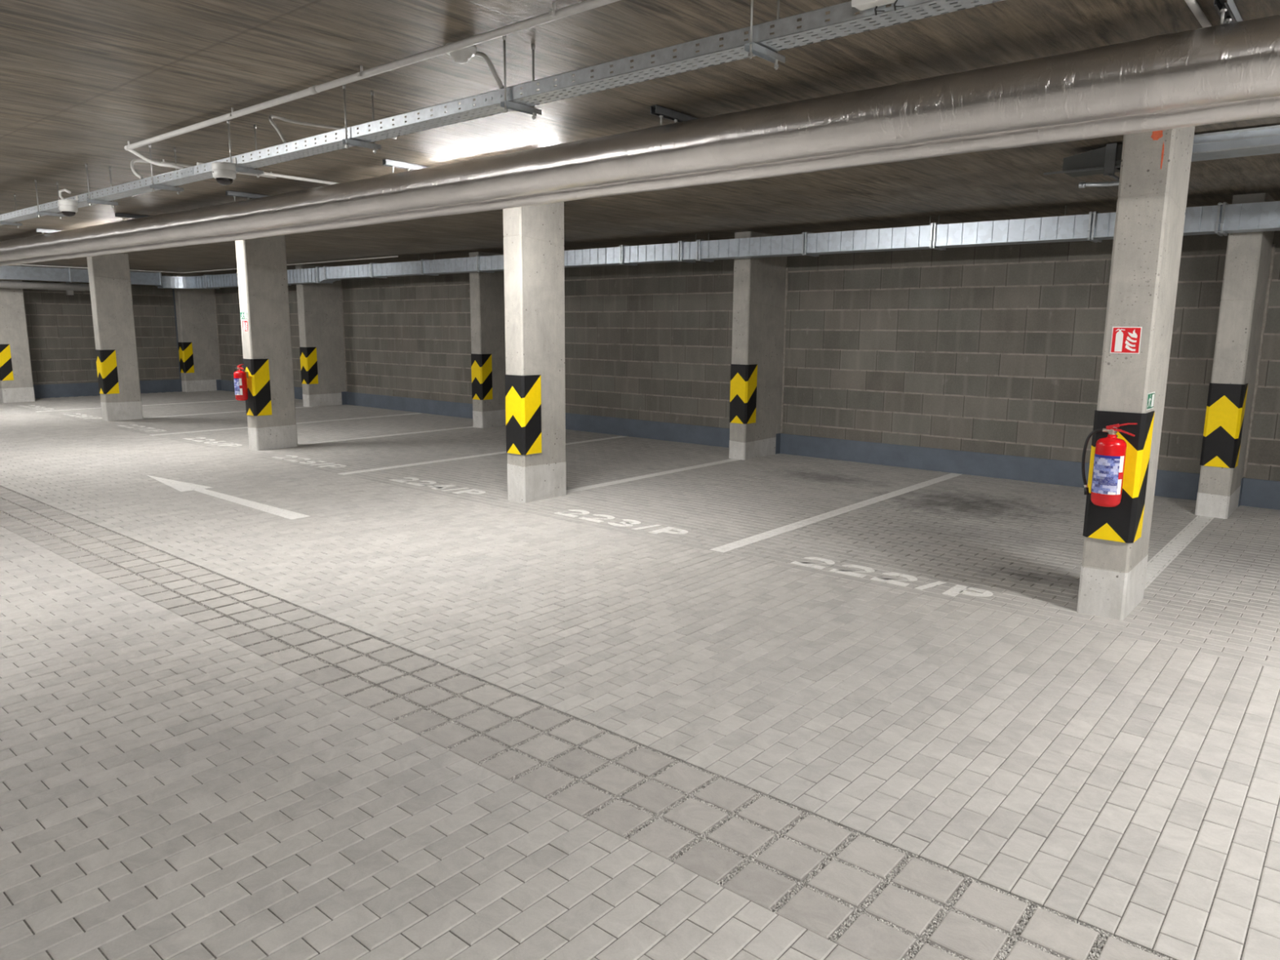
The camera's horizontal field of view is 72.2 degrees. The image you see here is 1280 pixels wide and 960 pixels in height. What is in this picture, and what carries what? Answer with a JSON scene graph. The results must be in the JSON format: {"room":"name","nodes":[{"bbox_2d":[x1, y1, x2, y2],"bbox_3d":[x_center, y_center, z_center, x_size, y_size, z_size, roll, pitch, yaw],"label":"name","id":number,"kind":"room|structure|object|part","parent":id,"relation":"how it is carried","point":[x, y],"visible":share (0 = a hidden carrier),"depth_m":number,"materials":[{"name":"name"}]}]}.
{"room":"parking garage","nodes":[
{"label":"parking garage","id":0,"kind":"room"},
{"bbox_2d":[22,274,179,384],"bbox_3d":[-16.474,-2.705,16.225,0.200,2.960,16.830,9,13,39],"label":"wall","id":1,"kind":"structure","parent":0,"point":[60,328],"depth_m":20.25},
{"bbox_2d":[62,289,73,294],"bbox_3d":[-12.990,-4.268,19.888,0.100,0.140,0.720,9,13,39],"label":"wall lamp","id":2,"kind":"object","parent":1,"relation":"attached to","point":[68,292],"visible":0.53,"depth_m":19.89,"materials":[{"name":"grey plastic"}]},
{"bbox_2d":[33,379,182,398],"bbox_3d":[-16.404,-1.427,16.379,0.030,0.310,16.830,9,13,39],"label":"baseboard","id":3,"kind":"structure","parent":1,"relation":"attached to","point":[55,390],"depth_m":20.43,"materials":[{"name":"paint"}]},
{"bbox_2d":[172,288,181,379],"bbox_3d":[-11.458,-3.672,21.901,0.040,2.300,0.220,9,13,39],"label":"trim","id":4,"kind":"structure","parent":1,"relation":"attached to","point":[172,288],"depth_m":21.80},
{"bbox_2d":[0,390,1279,959],"bbox_3d":[-4.164,0.593,6.281,32.200,0.030,16.930,9,13,39],"label":"floor","id":5,"kind":"structure","parent":0,"point":[171,788],"depth_m":3.95,"materials":[{"name":"concrete"}]},
{"bbox_2d":[0,264,35,403],"bbox_3d":[-13.324,-3.081,18.564,0.254,2.890,0.581,9,13,39],"label":"concrete column","id":6,"kind":"structure","parent":5,"relation":"on","point":[13,324],"depth_m":18.56,"materials":[{"name":"concrete"}]},
{"bbox_2d":[0,344,13,380],"bbox_3d":[-13.446,-2.487,18.527,0.272,0.755,0.236,9,13,39],"label":"guard","id":7,"kind":"object","parent":6,"relation":"attached to","point":[6,365],"visible":0.9,"depth_m":18.45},
{"bbox_2d":[19,404,53,409],"bbox_3d":[-12.117,-1.458,17.612,1.381,0.004,0.275,9,13,39],"label":"painted number","id":8,"kind":"object","parent":5,"relation":"on","point":[38,406],"visible":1,"depth_m":17.51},
{"bbox_2d":[62,413,102,418],"bbox_3d":[-10.157,-1.163,16.007,1.381,0.004,0.275,9,13,39],"label":"painted number","id":9,"kind":"object","parent":5,"relation":"on","point":[85,416],"visible":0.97,"depth_m":16.03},
{"bbox_2d":[86,253,142,421],"bbox_3d":[-9.143,-2.478,15.293,0.254,2.890,0.581,9,13,39],"label":"concrete column","id":10,"kind":"structure","parent":5,"relation":"on","point":[109,277],"depth_m":15.20,"materials":[{"name":"concrete"}]},
{"bbox_2d":[94,349,119,394],"bbox_3d":[-9.265,-1.884,15.256,0.272,0.755,0.236,9,13,39],"label":"guard","id":11,"kind":"object","parent":10,"relation":"attached to","point":[106,361],"visible":0.98,"depth_m":15.17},
{"bbox_2d":[36,400,236,412],"bbox_3d":[-9.942,-1.613,18.608,0.130,0.004,4.917,9,13,39],"label":"parking line","id":12,"kind":"object","parent":5,"relation":"on","point":[226,400],"visible":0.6,"depth_m":18.43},
{"bbox_2d":[117,424,166,431],"bbox_3d":[-8.086,-0.841,14.258,1.381,0.004,0.275,9,13,39],"label":"painted number","id":13,"kind":"object","parent":5,"relation":"on","point":[162,430],"visible":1,"depth_m":14.31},
{"bbox_2d":[173,274,220,391],"bbox_3d":[-11.106,-3.672,22.063,0.254,2.890,0.904,9,13,39],"label":"concrete column","id":14,"kind":"structure","parent":5,"relation":"on","point":[195,308],"depth_m":21.98,"materials":[{"name":"concrete"}]},
{"bbox_2d":[177,342,194,373],"bbox_3d":[-11.333,-3.058,21.904,0.272,0.755,0.236,9,13,39],"label":"guard","id":15,"kind":"object","parent":14,"relation":"attached to","point":[185,348],"visible":1,"depth_m":21.81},
{"bbox_2d":[182,437,241,446],"bbox_3d":[-6.172,-0.550,12.677,1.381,0.004,0.275,9,13,39],"label":"painted number","id":16,"kind":"object","parent":5,"relation":"on","point":[192,439],"visible":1,"depth_m":12.65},
{"bbox_2d":[142,406,312,418],"bbox_3d":[-7.898,-1.316,16.995,0.130,0.004,3.280,9,13,39],"label":"parking line","id":17,"kind":"object","parent":5,"relation":"on","point":[301,406],"visible":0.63,"depth_m":16.51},
{"bbox_2d":[146,475,310,519],"bbox_3d":[-4.271,0.142,8.788,3.325,0.004,0.320,9,13,39],"label":"direction arrow","id":18,"kind":"object","parent":5,"relation":"on","point":[180,486],"visible":1,"depth_m":8.57,"materials":[{"name":"paint"}]},
{"bbox_2d":[235,235,297,450],"bbox_3d":[-5.051,-1.851,11.888,0.254,2.890,0.581,9,13,39],"label":"concrete column","id":19,"kind":"structure","parent":5,"relation":"on","point":[261,262],"depth_m":11.78,"materials":[{"name":"concrete"}]},
{"bbox_2d":[233,364,248,400],"bbox_3d":[-5.323,-1.301,11.669,0.210,0.485,0.180,0,10,-1],"label":"fire extinguisher","id":20,"kind":"object","parent":19,"relation":"attached to","point":[240,376],"visible":1,"depth_m":11.62,"materials":[{"name":"red metal"}]},
{"bbox_2d":[240,311,248,319],"bbox_3d":[-5.240,-2.175,11.609,0.200,0.100,0.003,9,13,39],"label":"exit sign","id":21,"kind":"object","parent":19,"relation":"attached to","point":[243,315],"visible":1,"depth_m":11.61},
{"bbox_2d":[242,320,248,331],"bbox_3d":[-5.226,-2.040,11.619,0.150,0.150,0.003,9,13,39],"label":"fire sign","id":22,"kind":"object","parent":19,"relation":"attached to","point":[245,322],"visible":1,"depth_m":11.61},
{"bbox_2d":[242,358,271,416],"bbox_3d":[-5.173,-1.258,11.850,0.272,0.755,0.236,9,13,39],"label":"guard","id":23,"kind":"object","parent":19,"relation":"attached to","point":[258,402],"visible":0.84,"depth_m":11.76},
{"bbox_2d":[151,413,422,435],"bbox_3d":[-5.858,-0.988,15.209,0.130,0.004,4.917,9,13,39],"label":"parking line","id":24,"kind":"object","parent":5,"relation":"on","point":[411,413],"visible":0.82,"depth_m":15.15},
{"bbox_2d":[272,455,346,467],"bbox_3d":[-4.115,-0.229,10.926,1.381,0.004,0.275,9,13,39],"label":"painted number","id":25,"kind":"object","parent":5,"relation":"on","point":[293,456],"visible":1,"depth_m":10.91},
{"bbox_2d":[295,265,346,406],"bbox_3d":[-6.641,-2.989,18.347,0.254,2.890,0.904,9,13,39],"label":"concrete column","id":26,"kind":"structure","parent":5,"relation":"on","point":[320,317],"depth_m":18.26,"materials":[{"name":"concrete"}]},
{"bbox_2d":[299,346,318,384],"bbox_3d":[-6.867,-2.374,18.188,0.272,0.755,0.236,9,13,39],"label":"guard","id":27,"kind":"object","parent":26,"relation":"attached to","point":[308,362],"visible":0.94,"depth_m":18.10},
{"bbox_2d":[297,426,474,445],"bbox_3d":[-3.852,-0.697,13.627,0.130,0.004,3.280,9,13,39],"label":"parking line","id":28,"kind":"object","parent":5,"relation":"on","point":[470,426],"visible":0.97,"depth_m":13.46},
{"bbox_2d":[389,477,485,493],"bbox_3d":[-2.158,0.062,9.349,1.381,0.004,0.275,9,13,39],"label":"painted number","id":29,"kind":"object","parent":5,"relation":"on","point":[436,486],"visible":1,"depth_m":9.32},
{"bbox_2d":[337,435,625,475],"bbox_3d":[-1.833,-0.373,11.863,0.130,0.004,4.910,9,13,39],"label":"parking line","id":30,"kind":"object","parent":5,"relation":"on","point":[618,437],"visible":0.76,"depth_m":11.08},
{"bbox_2d":[469,252,506,427],"bbox_3d":[-2.427,-2.344,14.839,0.254,2.890,0.904,9,13,39],"label":"concrete column","id":31,"kind":"structure","parent":5,"relation":"on","point":[486,289],"depth_m":14.61,"materials":[{"name":"concrete"}]},
{"bbox_2d":[471,353,492,399],"bbox_3d":[-2.654,-1.730,14.681,0.272,0.755,0.236,9,13,39],"label":"guard","id":32,"kind":"object","parent":31,"relation":"attached to","point":[481,364],"visible":0.96,"depth_m":14.59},
{"bbox_2d":[502,201,565,502],"bbox_3d":[-1.013,-1.233,8.527,0.254,2.890,0.581,9,13,39],"label":"concrete column","id":33,"kind":"structure","parent":5,"relation":"on","point":[534,235],"depth_m":8.39,"materials":[{"name":"concrete"}]},
{"bbox_2d":[505,374,542,454],"bbox_3d":[-1.135,-0.640,8.489,0.272,0.755,0.236,9,13,39],"label":"guard","id":34,"kind":"object","parent":33,"relation":"attached to","point":[522,393],"visible":0.96,"depth_m":8.39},
{"bbox_2d":[0,486,1172,959],"bbox_3d":[-2.147,0.821,5.041,12.448,0.020,0.553,9,13,39],"label":"paving stones","id":35,"kind":"object","parent":5,"relation":"on","point":[1001,955],"visible":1,"depth_m":3.10,"materials":[{"name":"stone"}]},
{"bbox_2d":[554,509,688,533],"bbox_3d":[-0.172,0.368,7.683,1.381,0.004,0.275,9,13,39],"label":"painted number","id":36,"kind":"object","parent":5,"relation":"on","point":[667,530],"visible":1,"depth_m":7.64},
{"bbox_2d":[565,458,739,493],"bbox_3d":[0.232,-0.072,10.228,0.130,0.004,3.280,9,13,39],"label":"parking line","id":37,"kind":"object","parent":5,"relation":"on","point":[629,479],"visible":0.98,"depth_m":10.04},
{"bbox_2d":[728,231,786,460],"bbox_3d":[1.557,-1.734,11.523,0.254,2.890,0.904,9,13,39],"label":"concrete column","id":38,"kind":"structure","parent":5,"relation":"on","point":[759,283],"depth_m":11.38,"materials":[{"name":"concrete"}]},
{"bbox_2d":[728,364,757,423],"bbox_3d":[1.331,-1.120,11.364,0.272,0.755,0.236,9,13,39],"label":"guard","id":39,"kind":"object","parent":38,"relation":"attached to","point":[743,387],"visible":0.96,"depth_m":11.27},
{"bbox_2d":[709,473,961,552],"bbox_3d":[2.172,0.235,8.555,0.130,0.004,4.910,9,13,39],"label":"parking line","id":40,"kind":"object","parent":5,"relation":"on","point":[774,532],"visible":1,"depth_m":7.97,"materials":[{"name":"paint"}]},
{"bbox_2d":[791,556,993,596],"bbox_3d":[1.710,0.668,6.048,1.381,0.004,0.270,9,13,39],"label":"painted number","id":41,"kind":"object","parent":5,"relation":"on","point":[957,589],"visible":1,"depth_m":5.99,"materials":[{"name":"paint"}]},
{"bbox_2d":[1076,126,1195,620],"bbox_3d":[2.948,-0.627,5.229,0.254,2.890,0.581,9,13,39],"label":"concrete column","id":42,"kind":"structure","parent":5,"relation":"on","point":[1155,168],"depth_m":4.98,"materials":[{"name":"grey concrete"}]},
{"bbox_2d":[1081,422,1137,506],"bbox_3d":[2.669,-0.092,5.014,0.210,0.485,0.180,0,10,-1],"label":"fire extinguisher","id":43,"kind":"object","parent":42,"relation":"attached to","point":[1110,451],"visible":1,"depth_m":4.97,"materials":[{"name":"metal"}]},
{"bbox_3d":[2.715,-0.302,4.947,0.153,0.048,0.028,9,13,39],"label":"lever","id":44,"kind":"part","parent":43,"relation":"part of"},
{"bbox_3d":[2.717,-0.272,4.950,0.136,0.042,0.028,9,13,39],"label":"carrying handle","id":45,"kind":"part","parent":43,"relation":"part of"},
{"bbox_2d":[1082,409,1155,542],"bbox_3d":[2.826,-0.033,5.192,0.272,0.755,0.236,9,13,39],"label":"guard","id":46,"kind":"object","parent":42,"relation":"attached to","point":[1123,522],"visible":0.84,"depth_m":5.09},
{"bbox_2d":[1110,326,1142,354],"bbox_3d":[2.757,-0.793,4.979,0.150,0.150,0.003,9,13,39],"label":"fire sign","id":47,"kind":"object","parent":42,"relation":"attached to","point":[1124,340],"visible":1,"depth_m":4.98,"materials":[{"name":"plastic"}]},
{"bbox_2d":[1146,391,1155,410],"bbox_3d":[2.933,-0.454,5.040,0.003,0.095,0.200,9,13,39],"label":"exit sign","id":48,"kind":"object","parent":42,"relation":"attached to","point":[1150,397],"visible":1,"depth_m":5.03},
{"bbox_2d":[1144,515,1213,589],"bbox_3d":[4.209,0.537,6.918,0.130,0.004,3.280,9,13,39],"label":"parking line","id":49,"kind":"object","parent":5,"relation":"on","point":[1155,566],"visible":0.77,"depth_m":6.91,"materials":[{"name":"paint"}]},
{"bbox_2d":[1195,192,1275,519],"bbox_3d":[5.565,-1.120,8.187,0.254,2.890,0.904,9,13,39],"label":"concrete column","id":50,"kind":"structure","parent":5,"relation":"on","point":[1248,255],"depth_m":7.84,"materials":[{"name":"concrete"}]},
{"bbox_2d":[1200,382,1248,468],"bbox_3d":[5.338,-0.506,8.028,0.272,0.755,0.236,9,13,39],"label":"guard","id":51,"kind":"object","parent":50,"relation":"attached to","point":[1226,402],"visible":0.95,"depth_m":7.94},
{"bbox_2d":[0,0,1279,275],"bbox_3d":[-4.134,-2.325,5.702,32.500,0.200,17.230,9,13,39],"label":"ceiling","id":52,"kind":"structure","parent":0,"point":[81,80],"depth_m":4.67,"materials":[{"name":"concrete"}]},
{"bbox_2d":[0,194,22,227],"bbox_3d":[-5.914,-2.519,8.202,0.032,0.305,0.205,9,13,39],"label":"hanger","id":53,"kind":"object","parent":52,"relation":"hanging from","point":[17,224],"visible":0.92,"depth_m":8.24,"materials":[{"name":"metal"}]},
{"bbox_3d":[-5.867,-2.528,8.257,0.017,0.305,0.016,9,13,39],"label":"threaded rod","id":54,"kind":"part","parent":53,"relation":"part of","materials":[{"name":"metal"}]},
{"bbox_2d":[35,228,62,235],"bbox_3d":[-7.573,-3.200,11.404,0.041,0.088,0.465,9,13,39],"label":"hanger","id":55,"kind":"object","parent":52,"relation":"hanging from","point":[39,230],"visible":0.52,"depth_m":11.29,"materials":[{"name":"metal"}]},
{"bbox_2d":[0,14,1279,261],"bbox_3d":[-2.179,-2.211,6.813,30.500,0.325,0.276,9,13,39],"label":"insulated pipe","id":56,"kind":"object","parent":55,"relation":"hanging from","point":[1240,60],"visible":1,"depth_m":4.17,"materials":[{"name":"metal"}]},
{"bbox_2d":[0,96,1279,266],"bbox_3d":[-2.062,-2.126,6.968,30.500,0.176,0.126,9,13,39],"label":"insulated pipe","id":57,"kind":"object","parent":56,"relation":"attached to","point":[1268,107],"visible":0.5,"depth_m":4.44,"materials":[{"name":"metal"}]},
{"bbox_2d":[34,179,65,219],"bbox_3d":[-5.021,-2.382,7.459,0.032,0.305,0.205,9,13,39],"label":"hanger","id":58,"kind":"object","parent":52,"relation":"hanging from","point":[38,212],"visible":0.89,"depth_m":7.45,"materials":[{"name":"metal"}]},
{"bbox_3d":[-5.077,-2.371,7.393,0.017,0.305,0.016,9,13,39],"label":"threaded rod","id":59,"kind":"part","parent":58,"relation":"part of","materials":[{"name":"metal"}]},
{"bbox_3d":[-4.974,-2.391,7.514,0.017,0.305,0.016,9,13,39],"label":"threaded rod","id":60,"kind":"part","parent":58,"relation":"part of","materials":[{"name":"metal"}]},
{"bbox_2d":[84,164,118,208],"bbox_3d":[-4.120,-2.244,6.709,0.032,0.305,0.205,9,13,39],"label":"hanger","id":61,"kind":"object","parent":52,"relation":"hanging from","point":[89,200],"visible":0.95,"depth_m":6.71,"materials":[{"name":"metal"}]},
{"bbox_3d":[-4.177,-2.233,6.643,0.017,0.305,0.016,9,13,39],"label":"threaded rod","id":62,"kind":"part","parent":61,"relation":"part of","materials":[{"name":"metal"}]},
{"bbox_3d":[-4.073,-2.253,6.764,0.017,0.305,0.016,9,13,39],"label":"threaded rod","id":63,"kind":"part","parent":61,"relation":"part of","materials":[{"name":"metal"}]},
{"bbox_2d":[115,212,151,221],"bbox_3d":[-5.550,-2.890,9.720,0.041,0.088,0.465,9,13,39],"label":"light fixture","id":64,"kind":"object","parent":52,"relation":"hanging from","point":[122,215],"visible":0.59,"depth_m":9.62,"materials":[{"name":"metal"}]},
{"bbox_2d":[148,144,183,194],"bbox_3d":[-3.227,-2.108,5.966,0.032,0.305,0.205,9,13,39],"label":"hanger","id":65,"kind":"object","parent":52,"relation":"hanging from","point":[153,186],"visible":0.91,"depth_m":5.96,"materials":[{"name":"metal"}]},
{"bbox_3d":[-3.284,-2.097,5.900,0.017,0.305,0.016,9,13,39],"label":"threaded rod","id":66,"kind":"part","parent":65,"relation":"part of","materials":[{"name":"metal"}]},
{"bbox_3d":[-3.180,-2.117,6.021,0.017,0.305,0.016,9,13,39],"label":"threaded rod","id":67,"kind":"part","parent":65,"relation":"part of","materials":[{"name":"metal"}]},
{"bbox_2d":[129,159,276,179],"bbox_3d":[-3.294,-2.274,6.608,0.268,0.197,1.113,6,11,30],"label":"conduit","id":68,"kind":"object","parent":52,"relation":"attached to","point":[134,161],"visible":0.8,"depth_m":6.42,"materials":[{"name":"grey plastic"}]},
{"bbox_2d":[13,255,397,273],"bbox_3d":[-8.470,-4.047,16.160,8.410,0.020,3.610,9,13,39],"label":"conduit","id":69,"kind":"object","parent":52,"relation":"attached to","point":[396,255],"visible":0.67,"depth_m":18.02,"materials":[{"name":"grey metal"}]},
{"bbox_2d":[226,120,263,177],"bbox_3d":[-2.365,-1.976,5.248,0.032,0.305,0.205,9,13,39],"label":"hanger","id":70,"kind":"object","parent":52,"relation":"hanging from","point":[257,171],"visible":0.73,"depth_m":5.27,"materials":[{"name":"metal"}]},
{"bbox_3d":[-2.421,-1.965,5.182,0.017,0.305,0.016,9,13,39],"label":"threaded rod","id":71,"kind":"part","parent":70,"relation":"part of","materials":[{"name":"metal"}]},
{"bbox_3d":[-2.318,-1.985,5.303,0.017,0.305,0.016,9,13,39],"label":"threaded rod","id":72,"kind":"part","parent":70,"relation":"part of","materials":[{"name":"metal"}]},
{"bbox_2d":[225,190,269,201],"bbox_3d":[-3.565,-2.587,8.069,0.041,0.088,0.465,9,13,39],"label":"hanger","id":73,"kind":"object","parent":52,"relation":"hanging from","point":[233,193],"visible":0.76,"depth_m":7.99,"materials":[{"name":"metal"}]},
{"bbox_2d":[196,162,338,184],"bbox_3d":[-2.861,-2.410,6.933,0.025,0.034,1.250,8,13,39],"label":"conduit","id":74,"kind":"object","parent":52,"relation":"attached to","point":[270,174],"visible":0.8,"depth_m":7.04,"materials":[{"name":"grey plastic"}]},
{"bbox_2d":[268,115,396,142],"bbox_3d":[-1.794,-2.026,5.227,0.268,0.199,0.840,9,13,39],"label":"conduit","id":75,"kind":"object","parent":52,"relation":"attached to","point":[270,117],"visible":0.81,"depth_m":5.11,"materials":[{"name":"grey plastic"}]},
{"bbox_2d":[342,84,381,153],"bbox_3d":[-1.418,-1.831,4.460,0.032,0.305,0.205,9,13,39],"label":"hanger","id":76,"kind":"object","parent":52,"relation":"hanging from","point":[375,146],"visible":0.88,"depth_m":4.45,"materials":[{"name":"metal"}]},
{"bbox_3d":[-1.474,-1.820,4.394,0.017,0.305,0.016,9,13,39],"label":"threaded rod","id":77,"kind":"part","parent":76,"relation":"part of","materials":[{"name":"metal"}]},
{"bbox_3d":[-1.371,-1.840,4.515,0.017,0.305,0.016,9,13,39],"label":"threaded rod","id":78,"kind":"part","parent":76,"relation":"part of","materials":[{"name":"metal"}]},
{"bbox_2d":[124,0,620,151],"bbox_3d":[0.254,-1.651,2.788,9.540,0.057,0.070,9,13,39],"label":"conduit","id":79,"kind":"object","parent":52,"relation":"attached to","point":[553,15],"visible":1,"depth_m":3.86,"materials":[{"name":"grey plastic"}]},
{"bbox_2d":[127,149,183,168],"bbox_3d":[-3.184,-2.103,5.718,0.482,0.169,0.072,4,10,20],"label":"conduit","id":80,"kind":"object","parent":79,"relation":"attached to","point":[161,164],"visible":1,"depth_m":5.67,"materials":[{"name":"grey plastic"}]},
{"bbox_2d":[382,159,432,173],"bbox_3d":[-1.695,-2.300,6.512,0.041,0.088,0.465,9,13,39],"label":"light fixture","id":81,"kind":"object","parent":52,"relation":"hanging from","point":[393,163],"visible":0.72,"depth_m":6.43,"materials":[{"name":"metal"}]},
{"bbox_2d":[444,41,477,63],"bbox_3d":[-0.770,-1.828,3.775,0.140,0.065,0.140,9,13,39],"label":"smoke detector","id":82,"kind":"object","parent":52,"relation":"attached to","point":[462,55],"visible":0.75,"depth_m":3.75,"materials":[{"name":"white plastic"}]},
{"bbox_2d":[474,51,504,88],"bbox_3d":[-0.648,-1.754,3.751,0.182,0.185,0.028,9,13,39],"label":"conduit","id":83,"kind":"object","parent":82,"relation":"attached to","point":[480,54],"visible":0.96,"depth_m":3.72,"materials":[{"name":"grey plastic"}]},
{"bbox_2d":[500,35,541,119],"bbox_3d":[-0.502,-1.691,3.698,0.032,0.305,0.205,9,13,39],"label":"hanger","id":84,"kind":"object","parent":52,"relation":"hanging from","point":[506,104],"visible":0.85,"depth_m":3.69,"materials":[{"name":"metal"}]},
{"bbox_3d":[-0.558,-1.680,3.632,0.017,0.305,0.016,9,13,39],"label":"threaded rod","id":85,"kind":"part","parent":84,"relation":"part of","materials":[{"name":"metal"}]},
{"bbox_3d":[-0.455,-1.700,3.752,0.017,0.305,0.016,9,13,39],"label":"threaded rod","id":86,"kind":"part","parent":84,"relation":"part of","materials":[{"name":"metal"}]},
{"bbox_2d":[0,200,1279,288],"bbox_3d":[-4.000,-1.912,5.065,30.950,0.395,15.940,9,13,39],"label":"ventilation duct","id":87,"kind":"object","parent":52,"relation":"hanging from","point":[1224,219],"visible":0.79,"depth_m":10.13,"materials":[{"name":"metal"}]},
{"bbox_2d":[0,280,89,290],"bbox_3d":[-16.182,-3.379,14.248,0.160,0.160,14.200,9,13,39],"label":"drain pipe","id":88,"kind":"object","parent":87,"relation":"attached to","point":[3,284],"visible":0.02,"depth_m":18.44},
{"bbox_2d":[649,104,698,124],"bbox_3d":[0.221,-2.007,4.917,0.041,0.088,0.465,9,13,39],"label":"hanger","id":89,"kind":"object","parent":52,"relation":"hanging from","point":[661,112],"visible":0.74,"depth_m":4.83,"materials":[{"name":"metal"}]},
{"bbox_3d":[0.116,-1.972,4.797,0.022,0.058,0.019,9,13,39],"label":"threaded rod","id":90,"kind":"part","parent":89,"relation":"part of","materials":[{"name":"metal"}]},
{"bbox_2d":[744,0,785,69],"bbox_3d":[0.422,-1.549,2.929,0.032,0.305,0.205,9,13,39],"label":"hanger","id":91,"kind":"object","parent":52,"relation":"hanging from","point":[752,47],"visible":0.93,"depth_m":2.93,"materials":[{"name":"metal"}]},
{"bbox_2d":[0,0,1004,225],"bbox_3d":[-5.299,-2.348,7.683,24.400,0.056,0.130,9,13,39],"label":"cable tray","id":92,"kind":"object","parent":91,"relation":"hanging from","point":[842,17],"visible":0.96,"depth_m":3.40,"materials":[{"name":"metal"}]},
{"bbox_3d":[-5.186,-2.315,7.509,0.180,0.041,0.007,9,13,39],"label":"joint plate","id":93,"kind":"part","parent":92,"relation":"part of","materials":[{"name":"metal"}]},
{"bbox_2d":[57,188,78,217],"bbox_3d":[-4.467,-2.151,6.822,0.189,0.205,0.136,3,10,15],"label":"dome camera","id":94,"kind":"object","parent":92,"relation":"attached to","point":[68,207],"visible":1,"depth_m":6.78,"materials":[{"name":"white plastic"}]},
{"bbox_3d":[-2.896,-1.965,5.603,0.180,0.041,0.007,9,13,39],"label":"joint plate","id":95,"kind":"part","parent":92,"relation":"part of","materials":[{"name":"metal"}]},
{"bbox_2d":[211,157,236,185],"bbox_3d":[-2.469,-1.820,5.176,0.201,0.165,0.135,9,13,39],"label":"dome camera","id":96,"kind":"object","parent":92,"relation":"attached to","point":[224,172],"visible":1,"depth_m":5.11,"materials":[{"name":"white plastic"}]},
{"bbox_3d":[-0.606,-1.614,3.697,0.180,0.041,0.007,9,13,39],"label":"joint plate","id":97,"kind":"part","parent":92,"relation":"part of","materials":[{"name":"metal"}]},
{"bbox_2d":[851,0,904,15],"bbox_3d":[0.698,-1.440,2.564,0.145,0.135,0.056,9,13,39],"label":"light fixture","id":98,"kind":"object","parent":92,"relation":"attached to","point":[861,5],"visible":1,"depth_m":2.58,"materials":[{"name":"white plastic"}]},
{"bbox_3d":[0.674,-1.448,2.550,0.124,0.114,0.006,9,13,39],"label":"lid","id":99,"kind":"part","parent":98,"relation":"part of","materials":[{"name":"white plastic"}]},
{"bbox_3d":[0.365,-1.538,2.863,0.017,0.305,0.016,9,13,39],"label":"threaded rod","id":100,"kind":"part","parent":91,"relation":"part of","materials":[{"name":"metal"}]},
{"bbox_3d":[0.469,-1.558,2.983,0.017,0.305,0.016,9,13,39],"label":"threaded rod","id":101,"kind":"part","parent":91,"relation":"part of","materials":[{"name":"metal"}]},
{"bbox_2d":[1043,124,1279,181],"bbox_3d":[4.736,-1.804,4.335,5.100,0.195,0.340,9,13,39],"label":"duct","id":102,"kind":"object","parent":52,"relation":"attached to","point":[1106,161],"visible":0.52,"depth_m":5.29,"materials":[{"name":"metal"}]},
{"bbox_2d":[1078,181,1119,187],"bbox_3d":[3.193,-1.943,5.702,0.626,0.043,0.038,9,13,39],"label":"pipe","id":103,"kind":"object","parent":102,"relation":"attached to","point":[1082,184],"visible":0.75,"depth_m":5.82,"materials":[{"name":"metal"}]},
{"bbox_2d":[1184,0,1211,27],"bbox_3d":[1.941,-1.696,3.098,0.026,0.026,1.200,9,13,40],"label":"conduit","id":104,"kind":"object","parent":52,"relation":"attached to","point":[1193,5],"visible":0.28,"depth_m":3.21,"materials":[{"name":"grey plastic"}]},
{"bbox_2d":[1213,0,1243,24],"bbox_3d":[2.198,-1.704,3.272,0.041,0.088,0.465,9,13,39],"label":"hanger","id":105,"kind":"object","parent":52,"relation":"hanging from","point":[1228,11],"visible":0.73,"depth_m":3.19,"materials":[{"name":"metal"}]},
{"bbox_3d":[2.093,-1.669,3.152,0.022,0.058,0.019,9,13,39],"label":"threaded rod","id":106,"kind":"part","parent":105,"relation":"part of","materials":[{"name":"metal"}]},
{"bbox_3d":[2.177,-1.686,3.250,0.022,0.058,0.019,9,13,39],"label":"threaded rod","id":107,"kind":"part","parent":105,"relation":"part of","materials":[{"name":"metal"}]},
{"bbox_2d":[214,231,1279,481],"bbox_3d":[1.354,-1.889,12.375,32.500,2.960,0.200,9,13,39],"label":"wall","id":108,"kind":"structure","parent":0,"point":[992,349],"depth_m":10.90,"materials":[{"name":"brick"}]},
{"bbox_2d":[213,290,221,379],"bbox_3d":[-10.728,-3.676,22.306,0.040,2.220,0.033,9,13,39],"label":"trim","id":109,"kind":"structure","parent":108,"relation":"attached to","point":[214,291],"depth_m":22.28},
{"bbox_2d":[341,284,347,391],"bbox_3d":[-6.263,-2.992,18.590,0.039,2.220,0.033,9,13,39],"label":"trim","id":110,"kind":"structure","parent":108,"relation":"attached to","point":[341,285],"depth_m":18.56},
{"bbox_2d":[216,379,1279,510],"bbox_3d":[1.240,-0.591,12.477,32.100,0.285,0.140,9,13,39],"label":"baseboard","id":111,"kind":"structure","parent":108,"relation":"attached to","point":[1258,493],"depth_m":11.07,"materials":[{"name":"paint"}]},
{"bbox_2d":[780,265,788,432],"bbox_3d":[1.936,-1.737,11.766,0.039,2.220,0.033,9,13,39],"label":"trim","id":112,"kind":"structure","parent":108,"relation":"attached to","point":[787,266],"depth_m":11.75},
{"bbox_2d":[1242,244,1275,477],"bbox_3d":[5.944,-1.124,8.430,0.042,2.221,0.033,9,13,39],"label":"trim","id":113,"kind":"structure","parent":108,"relation":"attached to","point":[1272,260],"depth_m":8.40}
]}

